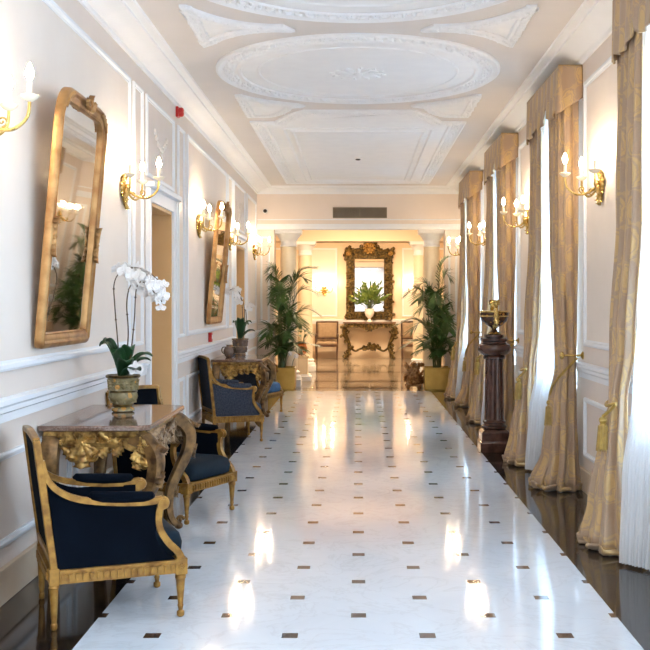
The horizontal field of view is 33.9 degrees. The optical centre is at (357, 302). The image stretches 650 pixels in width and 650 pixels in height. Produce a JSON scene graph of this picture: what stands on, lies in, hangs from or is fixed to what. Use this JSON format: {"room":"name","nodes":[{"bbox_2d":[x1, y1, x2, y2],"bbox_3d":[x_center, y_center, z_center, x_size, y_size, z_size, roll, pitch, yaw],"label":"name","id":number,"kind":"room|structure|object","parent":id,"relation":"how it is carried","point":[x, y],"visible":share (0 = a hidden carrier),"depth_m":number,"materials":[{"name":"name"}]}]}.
{"room":"historic interior","nodes":[
{"label":"historic interior","id":0,"kind":"room"},
{"bbox_2d":[0,0,256,567],"bbox_3d":[-2.100,-0.290,8.150,0.400,3.780,24.300,0,0,0],"label":"wall","id":1,"kind":"structure","parent":0,"point":[16,506],"depth_m":7.93,"materials":[{"name":"beige paint"}]},
{"bbox_2d":[0,62,38,135],"bbox_3d":[-1.780,-0.963,5.200,0.382,0.419,0.477,0,0,-37],"label":"wall sconce","id":2,"kind":"object","parent":1,"relation":"attached to","point":[29,96],"visible":1,"depth_m":5.20,"materials":[{"name":"gold metal"}]},
{"bbox_2d":[0,436,71,549],"bbox_3d":[-1.888,1.050,6.075,0.024,0.500,1.850,0,0,0],"label":"trim","id":3,"kind":"structure","parent":1,"relation":"attached to","point":[11,537],"depth_m":5.90,"materials":[{"name":"white paint"}]},
{"bbox_2d":[0,0,127,360],"bbox_3d":[-1.896,-0.752,7.000,0.001,2.125,3.590,0,0,0],"label":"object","id":4,"kind":"object","parent":1,"relation":"attached to","point":[30,31],"visible":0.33,"depth_m":6.35,"materials":[{"name":"paint"}]},
{"bbox_2d":[0,0,130,371],"bbox_3d":[-1.888,-0.752,7.000,0.024,2.235,3.700,0,0,0],"label":"trim","id":5,"kind":"structure","parent":1,"relation":"attached to","point":[13,364],"depth_m":7.36,"materials":[{"name":"white paint"}]},
{"bbox_2d":[34,87,107,348],"bbox_3d":[-1.764,-0.520,6.720,0.226,1.575,1.101,0,0,0],"label":"wall mirror","id":6,"kind":"object","parent":1,"relation":"attached to","point":[72,232],"visible":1,"depth_m":6.66,"materials":[{"name":"gold glass"}]},
{"bbox_2d":[0,419,212,606],"bbox_3d":[-1.885,1.502,8.050,0.030,0.195,24.100,0,0,0],"label":"baseboard","id":7,"kind":"structure","parent":1,"relation":"attached to","point":[22,569],"depth_m":5.90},
{"bbox_2d":[0,330,259,423],"bbox_3d":[-1.875,0.570,8.050,0.050,0.130,24.100,0,0,0],"label":"trim","id":8,"kind":"structure","parent":1,"relation":"attached to","point":[21,404],"depth_m":6.86,"materials":[{"name":"white paint"}]},
{"bbox_2d":[132,81,143,345],"bbox_3d":[-1.888,-0.752,9.170,0.024,2.235,0.380,0,0,0],"label":"trim","id":9,"kind":"structure","parent":1,"relation":"attached to","point":[135,85],"depth_m":9.00,"materials":[{"name":"white paint"}]},
{"bbox_2d":[120,154,163,208],"bbox_3d":[-1.780,-0.963,8.570,0.382,0.419,0.477,0,0,37],"label":"wall sconce","id":10,"kind":"object","parent":1,"relation":"attached to","point":[125,191],"visible":1,"depth_m":8.55,"materials":[{"name":"gold metal"}]},
{"bbox_2d":[145,94,174,191],"bbox_3d":[-1.888,-1.505,10.240,0.024,0.730,1.420,0,0,0],"label":"trim","id":11,"kind":"structure","parent":1,"relation":"attached to","point":[147,97],"depth_m":10.09,"materials":[{"name":"white paint"}]},
{"bbox_2d":[145,181,181,404],"bbox_3d":[-2.045,0.255,10.240,0.470,2.690,1.480,0,0,0],"label":"door","id":12,"kind":"structure","parent":1,"relation":"in","point":[161,210],"depth_m":10.79,"materials":[{"name":"white paint"}]},
{"bbox_2d":[78,0,271,193],"bbox_3d":[-1.750,-2.115,8.050,0.300,0.130,24.100,0,0,0],"label":"crown molding","id":13,"kind":"structure","parent":1,"relation":"attached to","point":[126,22],"depth_m":9.86,"materials":[{"name":"white paint"}]},
{"bbox_2d":[177,125,185,337],"bbox_3d":[-1.888,-0.752,11.410,0.024,2.235,0.420,0,0,0],"label":"trim","id":14,"kind":"structure","parent":1,"relation":"attached to","point":[179,129],"depth_m":11.58,"materials":[{"name":"white paint"}]},
{"bbox_2d":[186,370,201,418],"bbox_3d":[-1.888,1.050,12.650,0.024,0.500,1.700,0,0,0],"label":"trim","id":15,"kind":"structure","parent":1,"relation":"attached to","point":[188,376],"depth_m":11.81,"materials":[{"name":"white paint"}]},
{"bbox_2d":[186,134,226,335],"bbox_3d":[-1.888,-0.752,13.575,0.024,2.235,3.550,0,0,0],"label":"trim","id":16,"kind":"structure","parent":1,"relation":"attached to","point":[188,138],"depth_m":11.81,"materials":[{"name":"white paint"}]},
{"bbox_2d":[189,142,225,330],"bbox_3d":[-1.896,-0.752,13.575,0.001,2.125,3.440,0,0,0],"label":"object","id":17,"kind":"object","parent":1,"relation":"attached to","point":[207,183],"visible":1,"depth_m":12.93,"materials":[{"name":"paint"}]},
{"bbox_2d":[196,201,225,237],"bbox_3d":[-1.780,-0.973,12.550,0.382,0.419,0.477,0,0,37],"label":"wall sconce","id":18,"kind":"object","parent":1,"relation":"attached to","point":[200,226],"visible":1,"depth_m":12.54,"materials":[{"name":"gold metal"}]},
{"bbox_2d":[206,200,231,324],"bbox_3d":[-1.764,-0.520,13.750,0.226,1.575,1.200,0,0,0],"label":"wall mirror","id":19,"kind":"object","parent":1,"relation":"attached to","point":[219,267],"visible":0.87,"depth_m":13.75,"materials":[{"name":"gold glass"}]},
{"bbox_2d":[227,174,232,327],"bbox_3d":[-1.888,-0.752,15.790,0.024,2.235,0.580,0,0,0],"label":"trim","id":20,"kind":"structure","parent":1,"relation":"attached to","point":[228,175],"depth_m":15.50,"materials":[{"name":"white paint"}]},
{"bbox_2d":[233,180,245,234],"bbox_3d":[-1.888,-1.505,17.050,0.024,0.730,1.600,0,0,0],"label":"trim","id":21,"kind":"structure","parent":1,"relation":"attached to","point":[234,181],"depth_m":17.04,"materials":[{"name":"white paint"}]},
{"bbox_2d":[229,221,250,250],"bbox_3d":[-1.780,-0.973,15.550,0.382,0.419,0.477,0,0,37],"label":"wall sconce","id":22,"kind":"object","parent":1,"relation":"attached to","point":[231,240],"visible":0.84,"depth_m":15.54,"materials":[{"name":"gold metal"}]},
{"bbox_2d":[233,233,249,354],"bbox_3d":[-2.045,0.265,17.050,0.470,2.670,1.720,0,0,0],"label":"door","id":23,"kind":"structure","parent":1,"relation":"in","point":[240,252],"depth_m":17.72,"materials":[{"name":"white paint"}]},
{"bbox_2d":[248,198,254,319],"bbox_3d":[-1.896,-0.752,18.950,0.001,2.125,1.490,0,0,0],"label":"field","id":24,"kind":"object","parent":1,"relation":"attached to","point":[251,206],"visible":0.8,"depth_m":19.00,"materials":[{"name":"paint"}]},
{"bbox_2d":[246,193,256,323],"bbox_3d":[-1.888,-0.752,18.950,0.024,2.235,1.600,0,0,0],"label":"trim","id":25,"kind":"structure","parent":1,"relation":"attached to","point":[247,194],"depth_m":19.70,"materials":[{"name":"white paint"}]},
{"bbox_2d":[0,358,649,649],"bbox_3d":[0.000,1.649,13.600,6.800,0.102,35.200,0,0,0],"label":"floor","id":26,"kind":"structure","parent":0,"point":[359,520],"depth_m":6.71,"materials":[{"name":"white stone"}]},
{"bbox_2d":[22,425,187,630],"bbox_3d":[-1.337,1.122,5.600,0.767,0.957,0.680,0,0,-22],"label":"armchair","id":27,"kind":"object","parent":26,"relation":"on","point":[110,528],"visible":1,"depth_m":5.32,"materials":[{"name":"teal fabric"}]},
{"bbox_2d":[53,517,181,555],"bbox_3d":[-1.276,1.229,5.625,0.605,0.150,0.544,0,0,-22],"label":"seat cushion","id":28,"kind":"object","parent":27,"relation":"on","point":[172,533],"depth_m":5.48,"materials":[{"name":"blue fabric"}]},
{"bbox_2d":[38,405,200,528],"bbox_3d":[-1.503,1.163,6.962,0.769,0.874,1.368,0,0,0],"label":"console table","id":29,"kind":"object","parent":26,"relation":"on","point":[86,435],"visible":0.91,"depth_m":6.35,"materials":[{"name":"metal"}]},
{"bbox_2d":[105,374,140,411],"bbox_3d":[-1.572,0.602,7.140,0.231,0.246,0.231,0,0,-39],"label":"flower pot","id":30,"kind":"object","parent":29,"relation":"on","point":[122,391],"visible":1,"depth_m":7.07,"materials":[{"name":"ceramic"}]},
{"bbox_2d":[99,261,169,375],"bbox_3d":[-1.513,0.122,7.126,0.465,0.807,0.304,0,0,17],"label":"orchid","id":31,"kind":"object","parent":30,"relation":"on","point":[126,364],"visible":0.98,"depth_m":7.10,"materials":[{"name":"white plant"}]},
{"bbox_2d":[106,385,236,524],"bbox_3d":[-1.415,1.122,8.130,0.766,0.957,0.680,0,0,26],"label":"armchair","id":32,"kind":"object","parent":26,"relation":"on","point":[210,467],"visible":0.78,"depth_m":8.01,"materials":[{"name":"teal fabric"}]},
{"bbox_2d":[176,452,229,481],"bbox_3d":[-1.356,1.229,8.101,0.605,0.150,0.544,0,0,26],"label":"seat cushion","id":33,"kind":"object","parent":32,"relation":"on","point":[206,466],"depth_m":7.97,"materials":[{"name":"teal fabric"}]},
{"bbox_2d":[197,355,263,441],"bbox_3d":[-1.504,1.104,12.514,0.675,0.991,0.680,0,0,-20],"label":"armchair","id":34,"kind":"object","parent":26,"relation":"on","point":[230,401],"visible":0.97,"depth_m":12.24,"materials":[{"name":"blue fabric"}]},
{"bbox_2d":[211,355,277,426],"bbox_3d":[-1.504,1.163,14.351,0.769,0.874,1.344,0,0,0],"label":"console table","id":35,"kind":"object","parent":26,"relation":"on","point":[264,369],"visible":0.91,"depth_m":13.74,"materials":[{"name":"metal"}]},
{"bbox_2d":[232,338,248,356],"bbox_3d":[-1.592,0.602,14.420,0.231,0.246,0.231,0,0,39],"label":"flower pot","id":36,"kind":"object","parent":35,"relation":"on","point":[241,345],"visible":0.98,"depth_m":14.35,"materials":[{"name":"brown ceramic"}]},
{"bbox_2d":[225,285,254,338],"bbox_3d":[-1.594,0.142,14.434,0.418,0.768,0.255,0,0,0],"label":"orchid","id":37,"kind":"object","parent":36,"relation":"on","point":[240,324],"visible":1,"depth_m":14.39,"materials":[{"name":"white plant"}]},
{"bbox_2d":[231,345,283,411],"bbox_3d":[-1.517,1.104,15.516,0.674,0.991,0.680,0,0,20],"label":"armchair","id":38,"kind":"object","parent":26,"relation":"on","point":[275,390],"visible":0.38,"depth_m":15.27,"materials":[{"name":"blue fabric"}]},
{"bbox_2d":[257,381,280,392],"bbox_3d":[-1.463,1.216,15.496,0.532,0.156,0.544,0,0,20],"label":"seat cushion","id":39,"kind":"object","parent":38,"relation":"on","point":[275,387],"depth_m":15.44,"materials":[{"name":"blue fabric"}]},
{"bbox_2d":[275,366,296,390],"bbox_3d":[-1.400,1.390,19.720,0.506,0.420,0.506,0,0,0],"label":"planter","id":40,"kind":"object","parent":26,"relation":"on","point":[286,377],"visible":0.5,"depth_m":19.48,"materials":[{"name":"gold metal"}]},
{"bbox_2d":[256,261,322,367],"bbox_3d":[-1.240,0.227,19.521,1.255,2.033,0.951,0,0,-2],"label":"potted palm","id":41,"kind":"object","parent":40,"relation":"in","point":[279,290],"visible":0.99,"depth_m":19.50,"materials":[{"name":"green plant"}]},
{"bbox_2d":[275,230,302,386],"bbox_3d":[-1.340,0.100,20.600,0.525,3.000,0.525,0,0,0],"label":"column","id":42,"kind":"structure","parent":26,"relation":"on","point":[288,238],"depth_m":20.46,"materials":[{"name":"white paint"}]},
{"bbox_2d":[298,355,311,380],"bbox_3d":[-1.160,1.337,22.000,0.400,0.525,0.400,0,0,0],"label":"plinth","id":43,"kind":"object","parent":26,"relation":"on","point":[302,361],"visible":0.53,"depth_m":21.87,"materials":[{"name":"white paint"}]},
{"bbox_2d":[297,241,316,371],"bbox_3d":[-1.240,0.085,25.000,0.525,3.030,0.525,0,0,0],"label":"column","id":44,"kind":"structure","parent":26,"relation":"on","point":[305,248],"depth_m":24.86,"materials":[{"name":"white paint"}]},
{"bbox_2d":[314,321,338,359],"bbox_3d":[-0.890,1.064,30.535,0.704,1.078,0.661,0,0,0],"label":"chair","id":45,"kind":"object","parent":26,"relation":"on","point":[324,329],"visible":0.91,"depth_m":30.77,"materials":[{"name":"brown wood"}]},
{"bbox_2d":[339,322,398,358],"bbox_3d":[0.317,1.083,30.726,1.718,1.075,0.487,0,0,0],"label":"console table","id":46,"kind":"object","parent":26,"relation":"on","point":[368,326],"visible":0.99,"depth_m":30.60,"materials":[{"name":"metal"}]},
{"bbox_2d":[365,309,373,321],"bbox_3d":[0.330,0.354,30.740,0.300,0.380,0.300,0,0,0],"label":"urn vase","id":47,"kind":"object","parent":46,"relation":"on","point":[369,313],"visible":1,"depth_m":30.64,"materials":[{"name":"white ceramic"}]},
{"bbox_2d":[347,280,391,308],"bbox_3d":[0.347,-0.220,30.720,1.301,0.883,0.526,0,0,0],"label":"bouquet","id":48,"kind":"object","parent":47,"relation":"in","point":[372,293],"visible":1,"depth_m":30.66,"materials":[{"name":"green plant"}]},
{"bbox_2d":[400,321,412,359],"bbox_3d":[1.560,1.064,30.535,0.704,1.078,0.661,0,0,0],"label":"chair","id":49,"kind":"object","parent":26,"relation":"on","point":[404,324],"visible":0.46,"depth_m":30.77,"materials":[{"name":"brown wood"}]},
{"bbox_2d":[403,361,424,389],"bbox_3d":[1.050,1.339,19.762,0.389,0.522,0.413,0,0,-40],"label":"carved ornament","id":50,"kind":"object","parent":26,"relation":"on","point":[413,377],"visible":0.99,"depth_m":19.66,"materials":[{"name":"brown wood"}]},
{"bbox_2d":[409,241,423,370],"bbox_3d":[1.460,0.085,25.000,0.525,3.030,0.525,0,0,0],"label":"column","id":51,"kind":"structure","parent":26,"relation":"on","point":[417,246],"depth_m":24.85,"materials":[{"name":"white paint"}]},
{"bbox_2d":[417,230,443,386],"bbox_3d":[1.420,0.100,20.600,0.525,3.000,0.525,0,0,0],"label":"column","id":52,"kind":"structure","parent":26,"relation":"on","point":[431,238],"depth_m":20.46,"materials":[{"name":"white paint"}]},
{"bbox_2d":[423,366,449,390],"bbox_3d":[1.460,1.390,19.720,0.506,0.420,0.506,0,0,0],"label":"planter","id":53,"kind":"object","parent":26,"relation":"on","point":[435,379],"visible":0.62,"depth_m":19.48,"materials":[{"name":"gold metal"}]},
{"bbox_2d":[393,255,456,367],"bbox_3d":[1.281,0.180,19.580,1.449,2.127,0.876,0,0,14],"label":"potted palm","id":54,"kind":"object","parent":53,"relation":"in","point":[440,314],"visible":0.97,"depth_m":19.52,"materials":[{"name":"green plant"}]},
{"bbox_2d":[477,334,510,452],"bbox_3d":[1.475,0.969,11.550,0.364,1.262,0.364,0,0,0],"label":"pedestal","id":55,"kind":"object","parent":26,"relation":"on","point":[493,434],"visible":0.97,"depth_m":11.45,"materials":[{"name":"wood"}]},
{"bbox_2d":[479,300,509,333],"bbox_3d":[1.475,0.152,11.550,0.336,0.372,0.349,0,0,43],"label":"urn","id":56,"kind":"object","parent":55,"relation":"on","point":[494,318],"visible":1,"depth_m":11.43,"materials":[{"name":"gold metal"}]},
{"bbox_2d":[480,313,508,332],"bbox_3d":[1.475,0.215,11.550,0.326,0.245,0.326,0,0,0],"label":"bowl","id":57,"kind":"object","parent":56,"relation":"on","point":[489,319],"depth_m":11.44,"materials":[{"name":"metal"}]},
{"bbox_2d":[257,194,459,366],"bbox_3d":[0.015,-0.290,20.300,7.030,3.780,0.400,0,0,0],"label":"wall","id":58,"kind":"structure","parent":0,"point":[279,206],"depth_m":20.10,"materials":[{"name":"beige paint"}]},
{"bbox_2d":[260,237,269,321],"bbox_3d":[-1.750,-0.443,20.088,0.180,1.615,0.024,0,0,0],"label":"trim","id":59,"kind":"structure","parent":58,"relation":"attached to","point":[268,320],"depth_m":20.07,"materials":[{"name":"white paint"}]},
{"bbox_2d":[258,186,458,193],"bbox_3d":[0.015,-2.115,19.950,3.830,0.130,0.300,0,0,0],"label":"crown molding","id":60,"kind":"structure","parent":58,"relation":"attached to","point":[273,189],"depth_m":20.02,"materials":[{"name":"white paint"}]},
{"bbox_2d":[257,219,459,229],"bbox_3d":[0.015,-1.480,20.075,3.830,0.200,0.050,0,0,0],"label":"trim","id":61,"kind":"structure","parent":58,"relation":"attached to","point":[259,226],"depth_m":20.05,"materials":[{"name":"white paint"}]},
{"bbox_2d":[333,207,386,217],"bbox_3d":[0.035,-1.700,20.090,1.020,0.200,0.020,0,0,0],"label":"air vent","id":62,"kind":"object","parent":58,"relation":"in","point":[338,212],"visible":1,"depth_m":20.09,"materials":[{"name":"black plastic"}]},
{"bbox_2d":[448,237,456,321],"bbox_3d":[1.785,-0.443,20.088,0.170,1.615,0.024,0,0,0],"label":"trim","id":63,"kind":"structure","parent":58,"relation":"attached to","point":[455,238],"depth_m":20.07,"materials":[{"name":"white paint"}]},
{"bbox_2d":[276,243,442,350],"bbox_3d":[0.000,-0.260,31.100,6.800,3.720,0.200,0,0,0],"label":"wall","id":64,"kind":"structure","parent":0,"point":[358,337],"depth_m":31.00,"materials":[{"name":"yellow paint"}]},
{"bbox_2d":[312,250,335,314],"bbox_3d":[-1.000,-0.600,30.996,0.700,1.900,0.001,0,0,0],"label":"field","id":65,"kind":"object","parent":64,"relation":"attached to","point":[325,260],"visible":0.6,"depth_m":30.99,"materials":[{"name":"paint"}]},
{"bbox_2d":[276,319,412,323],"bbox_3d":[0.000,0.540,30.975,6.400,0.130,0.050,0,0,0],"label":"trim","id":66,"kind":"structure","parent":64,"relation":"attached to","point":[340,321],"depth_m":30.96,"materials":[{"name":"white paint"}]},
{"bbox_2d":[276,351,442,357],"bbox_3d":[0.000,1.500,30.985,6.400,0.200,0.030,0,0,0],"label":"baseboard","id":67,"kind":"structure","parent":64,"relation":"attached to","point":[321,354],"depth_m":30.97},
{"bbox_2d":[343,243,395,320],"bbox_3d":[0.325,-0.670,30.906,1.526,2.383,0.188,0,0,0],"label":"mirror","id":68,"kind":"object","parent":64,"relation":"attached to","point":[369,262],"visible":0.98,"depth_m":30.94,"materials":[{"name":"gold glass"}]},
{"bbox_2d":[404,250,413,314],"bbox_3d":[1.680,-0.600,30.996,0.700,1.900,0.001,0,0,0],"label":"field","id":69,"kind":"object","parent":64,"relation":"attached to","point":[408,254],"visible":0.4,"depth_m":30.99,"materials":[{"name":"paint"}]},
{"bbox_2d":[136,0,583,185],"bbox_3d":[0.015,-2.230,8.050,4.430,0.100,24.100,0,0,0],"label":"ceiling","id":70,"kind":"structure","parent":0,"point":[516,63],"depth_m":9.14,"materials":[{"name":"beige paint"}]},
{"bbox_2d":[179,4,294,47],"bbox_3d":[-0.913,-2.166,8.409,0.830,0.048,1.243,0,0,0],"label":"trim","id":71,"kind":"structure","parent":70,"relation":"attached to","point":[204,25],"depth_m":8.35,"materials":[{"name":"white paint"}]},
{"bbox_2d":[234,94,304,117],"bbox_3d":[-0.939,-2.166,11.774,0.719,0.048,1.293,0,0,0],"label":"trim","id":72,"kind":"structure","parent":70,"relation":"attached to","point":[252,107],"depth_m":11.75,"materials":[{"name":"white paint"}]},
{"bbox_2d":[216,33,499,103],"bbox_3d":[0.000,-2.166,10.080,2.772,0.048,3.040,0,0,0],"label":"ceiling medallion","id":73,"kind":"structure","parent":70,"relation":"attached to","point":[310,71],"depth_m":9.82,"materials":[{"name":"white paint"}]},
{"bbox_2d":[257,47,458,95],"bbox_3d":[0.000,-2.166,10.080,1.900,0.060,2.120,0,0,0],"label":"trim","id":74,"kind":"structure","parent":73,"relation":"attached to","point":[348,73],"depth_m":10.01,"materials":[{"name":"white paint"}]},
{"bbox_2d":[249,109,466,183],"bbox_3d":[0.000,-2.166,15.660,2.600,0.048,7.280,0,0,0],"label":"ceiling panel","id":75,"kind":"object","parent":70,"relation":"attached to","point":[327,155],"visible":0.94,"depth_m":14.69,"materials":[{"name":"white paint"}]},
{"bbox_2d":[282,128,433,181],"bbox_3d":[0.000,-2.158,16.075,1.900,0.020,5.750,0,0,0],"label":"panel frame","id":76,"kind":"object","parent":75,"relation":"attached to","point":[293,130],"visible":1,"depth_m":14.04,"materials":[{"name":"white paint"}]},
{"bbox_2d":[207,0,508,22],"bbox_3d":[0.000,-2.166,6.740,2.772,0.048,3.040,0,0,0],"label":"ceiling medallion","id":77,"kind":"structure","parent":70,"relation":"attached to","point":[350,14],"depth_m":7.86,"materials":[{"name":"white paint"}]},
{"bbox_2d":[285,0,430,6],"bbox_3d":[0.000,-2.166,6.740,1.900,0.060,2.120,0,0,0],"label":"trim","id":78,"kind":"structure","parent":77,"relation":"attached to","point":[296,1],"depth_m":7.74,"materials":[{"name":"white paint"}]},
{"bbox_2d":[411,94,481,117],"bbox_3d":[0.941,-2.166,11.770,0.724,0.048,1.299,0,0,0],"label":"trim","id":79,"kind":"structure","parent":70,"relation":"attached to","point":[462,107],"depth_m":11.75,"materials":[{"name":"white paint"}]},
{"bbox_2d":[421,4,538,47],"bbox_3d":[0.914,-2.166,8.401,0.851,0.048,1.257,0,0,0],"label":"trim","id":80,"kind":"structure","parent":70,"relation":"attached to","point":[511,25],"depth_m":8.35,"materials":[{"name":"white paint"}]},
{"bbox_2d":[460,34,633,472],"bbox_3d":[2.105,-0.290,8.150,0.350,3.780,24.300,0,0,0],"label":"wall","id":81,"kind":"structure","parent":0,"point":[592,390],"depth_m":9.17,"materials":[{"name":"beige paint"}]},
{"bbox_2d":[444,199,466,398],"bbox_3d":[1.646,-0.176,17.957,0.433,3.547,0.757,0,0,11],"label":"curtain","id":82,"kind":"object","parent":81,"relation":"hanging from","point":[461,303],"visible":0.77,"depth_m":17.85,"materials":[{"name":"fabric"}]},
{"bbox_2d":[455,269,467,398],"bbox_3d":[1.734,-0.185,17.370,0.293,3.530,1.220,0,0,0],"label":"sheer curtain","id":83,"kind":"object","parent":81,"relation":"hanging from","point":[465,335],"visible":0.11,"depth_m":17.60,"materials":[{"name":"fabric"}]},
{"bbox_2d":[454,190,480,406],"bbox_3d":[1.660,-0.176,16.675,0.406,3.547,0.787,0,0,-12],"label":"curtain","id":84,"kind":"object","parent":81,"relation":"hanging from","point":[473,206],"visible":0.81,"depth_m":16.51,"materials":[{"name":"fabric"}]},
{"bbox_2d":[458,171,482,208],"bbox_3d":[1.811,-1.821,17.340,0.234,0.449,1.780,0,0,0],"label":"pelmet","id":85,"kind":"object","parent":81,"relation":"attached to","point":[471,184],"visible":0.98,"depth_m":16.48,"materials":[{"name":"gold fabric"}]},
{"bbox_2d":[465,170,494,423],"bbox_3d":[1.646,-0.176,14.297,0.433,3.547,0.757,0,0,11],"label":"curtain","id":86,"kind":"object","parent":81,"relation":"hanging from","point":[475,409],"visible":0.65,"depth_m":14.18,"materials":[{"name":"fabric"}]},
{"bbox_2d":[482,181,483,303],"bbox_3d":[1.918,-0.752,15.510,0.024,2.235,1.700,0,0,0],"label":"trim","id":87,"kind":"structure","parent":81,"relation":"attached to","point":[483,181],"depth_m":16.34,"materials":[{"name":"white paint"}]},
{"bbox_2d":[481,170,498,424],"bbox_3d":[1.734,-0.185,13.710,0.293,3.530,1.220,0,0,0],"label":"sheer curtain","id":88,"kind":"object","parent":81,"relation":"hanging from","point":[495,248],"visible":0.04,"depth_m":14.15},
{"bbox_2d":[483,133,518,184],"bbox_3d":[1.811,-1.821,13.680,0.234,0.449,1.780,0,0,0],"label":"pelmet","id":89,"kind":"object","parent":81,"relation":"attached to","point":[504,149],"visible":0.98,"depth_m":12.83,"materials":[{"name":"gold fabric"}]},
{"bbox_2d":[496,158,515,431],"bbox_3d":[1.660,-0.176,13.015,0.406,3.547,0.787,0,0,-12],"label":"curtain","id":90,"kind":"object","parent":81,"relation":"hanging from","point":[505,178],"visible":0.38,"depth_m":12.85,"materials":[{"name":"fabric"}]},
{"bbox_2d":[500,196,528,233],"bbox_3d":[1.810,-0.973,11.950,0.382,0.419,0.477,0,0,-37],"label":"wall sconce","id":91,"kind":"object","parent":81,"relation":"attached to","point":[525,222],"visible":0.9,"depth_m":11.94,"materials":[{"name":"gold metal"}]},
{"bbox_2d":[518,139,525,334],"bbox_3d":[1.918,-0.752,11.850,0.024,2.235,1.700,0,0,0],"label":"trim","id":92,"kind":"structure","parent":81,"relation":"attached to","point":[520,331],"depth_m":12.66,"materials":[{"name":"white paint"}]},
{"bbox_2d":[502,127,543,466],"bbox_3d":[1.646,-0.176,10.637,0.433,3.547,0.757,0,0,11],"label":"curtain","id":93,"kind":"object","parent":81,"relation":"hanging from","point":[515,451],"visible":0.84,"depth_m":10.53,"materials":[{"name":"fabric"}]},
{"bbox_2d":[514,367,526,399],"bbox_3d":[1.660,0.782,10.708,0.147,0.366,0.332,0,0,22],"label":"tieback","id":94,"kind":"object","parent":93,"relation":"attached to","point":[518,385],"visible":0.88,"depth_m":10.60,"materials":[{"name":"gold fabric"}]},
{"bbox_2d":[521,142,529,329],"bbox_3d":[1.926,-0.752,11.850,0.001,2.125,1.590,0,0,0],"label":"field","id":95,"kind":"object","parent":81,"relation":"attached to","point":[525,151],"visible":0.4,"depth_m":12.34,"materials":[{"name":"paint"}]},
{"bbox_2d":[446,0,612,191],"bbox_3d":[1.780,-2.115,8.050,0.300,0.130,24.100,0,0,0],"label":"crown molding","id":96,"kind":"structure","parent":81,"relation":"attached to","point":[590,25],"depth_m":9.41,"materials":[{"name":"white paint"}]},
{"bbox_2d":[525,111,553,469],"bbox_3d":[1.734,-0.185,10.050,0.293,3.530,1.220,0,0,0],"label":"sheer curtain","id":97,"kind":"object","parent":81,"relation":"hanging from","point":[545,352],"visible":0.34,"depth_m":10.27,"materials":[{"name":"fabric"}]},
{"bbox_2d":[526,65,582,144],"bbox_3d":[1.811,-1.821,10.020,0.234,0.449,1.780,0,0,0],"label":"pelmet","id":98,"kind":"object","parent":81,"relation":"attached to","point":[563,88],"visible":0.98,"depth_m":9.29,"materials":[{"name":"fabric"}]},
{"bbox_2d":[528,100,582,491],"bbox_3d":[1.660,-0.176,9.355,0.406,3.547,0.787,0,0,-12],"label":"curtain","id":99,"kind":"object","parent":81,"relation":"hanging from","point":[557,468],"visible":0.88,"depth_m":9.19,"materials":[{"name":"fabric"}]},
{"bbox_2d":[544,357,577,425],"bbox_3d":[1.733,0.763,9.186,0.116,0.604,0.324,0,0,-42],"label":"tieback","id":100,"kind":"object","parent":99,"relation":"attached to","point":[548,416],"visible":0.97,"depth_m":9.24,"materials":[{"name":"gold fabric"}]},
{"bbox_2d":[479,335,632,393],"bbox_3d":[1.905,0.570,9.950,0.050,0.130,20.300,0,0,0],"label":"trim","id":101,"kind":"structure","parent":81,"relation":"attached to","point":[595,373],"depth_m":8.65,"materials":[{"name":"white paint"}]},
{"bbox_2d":[559,149,604,205],"bbox_3d":[1.810,-0.973,8.400,0.382,0.419,0.477,0,0,37],"label":"wall sconce","id":102,"kind":"object","parent":81,"relation":"attached to","point":[598,188],"visible":1,"depth_m":8.39,"materials":[{"name":"gold metal"}]},
{"bbox_2d":[579,465,590,494],"bbox_3d":[1.915,1.502,9.950,0.030,0.195,20.300,0,0,0],"label":"baseboard","id":103,"kind":"structure","parent":81,"relation":"attached to","point":[585,475],"depth_m":8.95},
{"bbox_2d":[583,55,611,350],"bbox_3d":[1.918,-0.752,8.190,0.024,2.235,1.700,0,0,0],"label":"trim","id":104,"kind":"structure","parent":81,"relation":"attached to","point":[588,343],"depth_m":9.00,"materials":[{"name":"white paint"}]},
{"bbox_2d":[587,60,617,342],"bbox_3d":[1.926,-0.752,8.190,0.001,2.125,1.590,0,0,0],"label":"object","id":105,"kind":"object","parent":81,"relation":"attached to","point":[602,104],"visible":0.6,"depth_m":8.44,"materials":[{"name":"paint"}]},
{"bbox_2d":[583,397,630,462],"bbox_3d":[1.918,1.050,8.190,0.024,0.500,1.700,0,0,0],"label":"trim","id":106,"kind":"structure","parent":81,"relation":"attached to","point":[588,456],"depth_m":9.00,"materials":[{"name":"white paint"}]},
{"bbox_2d":[576,31,645,555],"bbox_3d":[1.646,-0.176,6.978,0.433,3.547,0.757,0,0,11],"label":"curtain","id":107,"kind":"object","parent":81,"relation":"hanging from","point":[599,530],"visible":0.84,"depth_m":6.87,"materials":[{"name":"fabric"}]},
{"bbox_2d":[596,400,616,451],"bbox_3d":[1.660,0.782,7.048,0.147,0.366,0.332,0,0,22],"label":"tieback","id":108,"kind":"object","parent":107,"relation":"attached to","point":[602,432],"visible":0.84,"depth_m":6.94,"materials":[{"name":"gold fabric"}]},
{"bbox_2d":[612,0,649,63],"bbox_3d":[1.811,-1.821,6.360,0.234,0.449,1.780,0,0,0],"label":"pelmet","id":109,"kind":"object","parent":81,"relation":"attached to","point":[628,16],"visible":0.93,"depth_m":6.78,"materials":[{"name":"fabric"}]},
{"bbox_2d":[619,25,649,569],"bbox_3d":[1.734,-0.185,6.300,0.293,3.530,1.400,0,0,0],"label":"sheer curtain","id":110,"kind":"object","parent":81,"relation":"hanging from","point":[634,543],"visible":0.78,"depth_m":6.64,"materials":[{"name":"fabric"}]},
{"bbox_3d":[0.000,-2.210,25.650,6.800,0.180,11.100,0,0,0],"label":"ceiling","id":111,"kind":"structure","parent":0,"visible":0},
{"bbox_2d":[276,230,442,242],"bbox_3d":[0.000,-1.775,25.000,6.400,0.690,0.560,0,0,0],"label":"beam","id":112,"kind":"structure","parent":111,"relation":"attached to","point":[320,236],"depth_m":24.80,"materials":[{"name":"yellow paint"}]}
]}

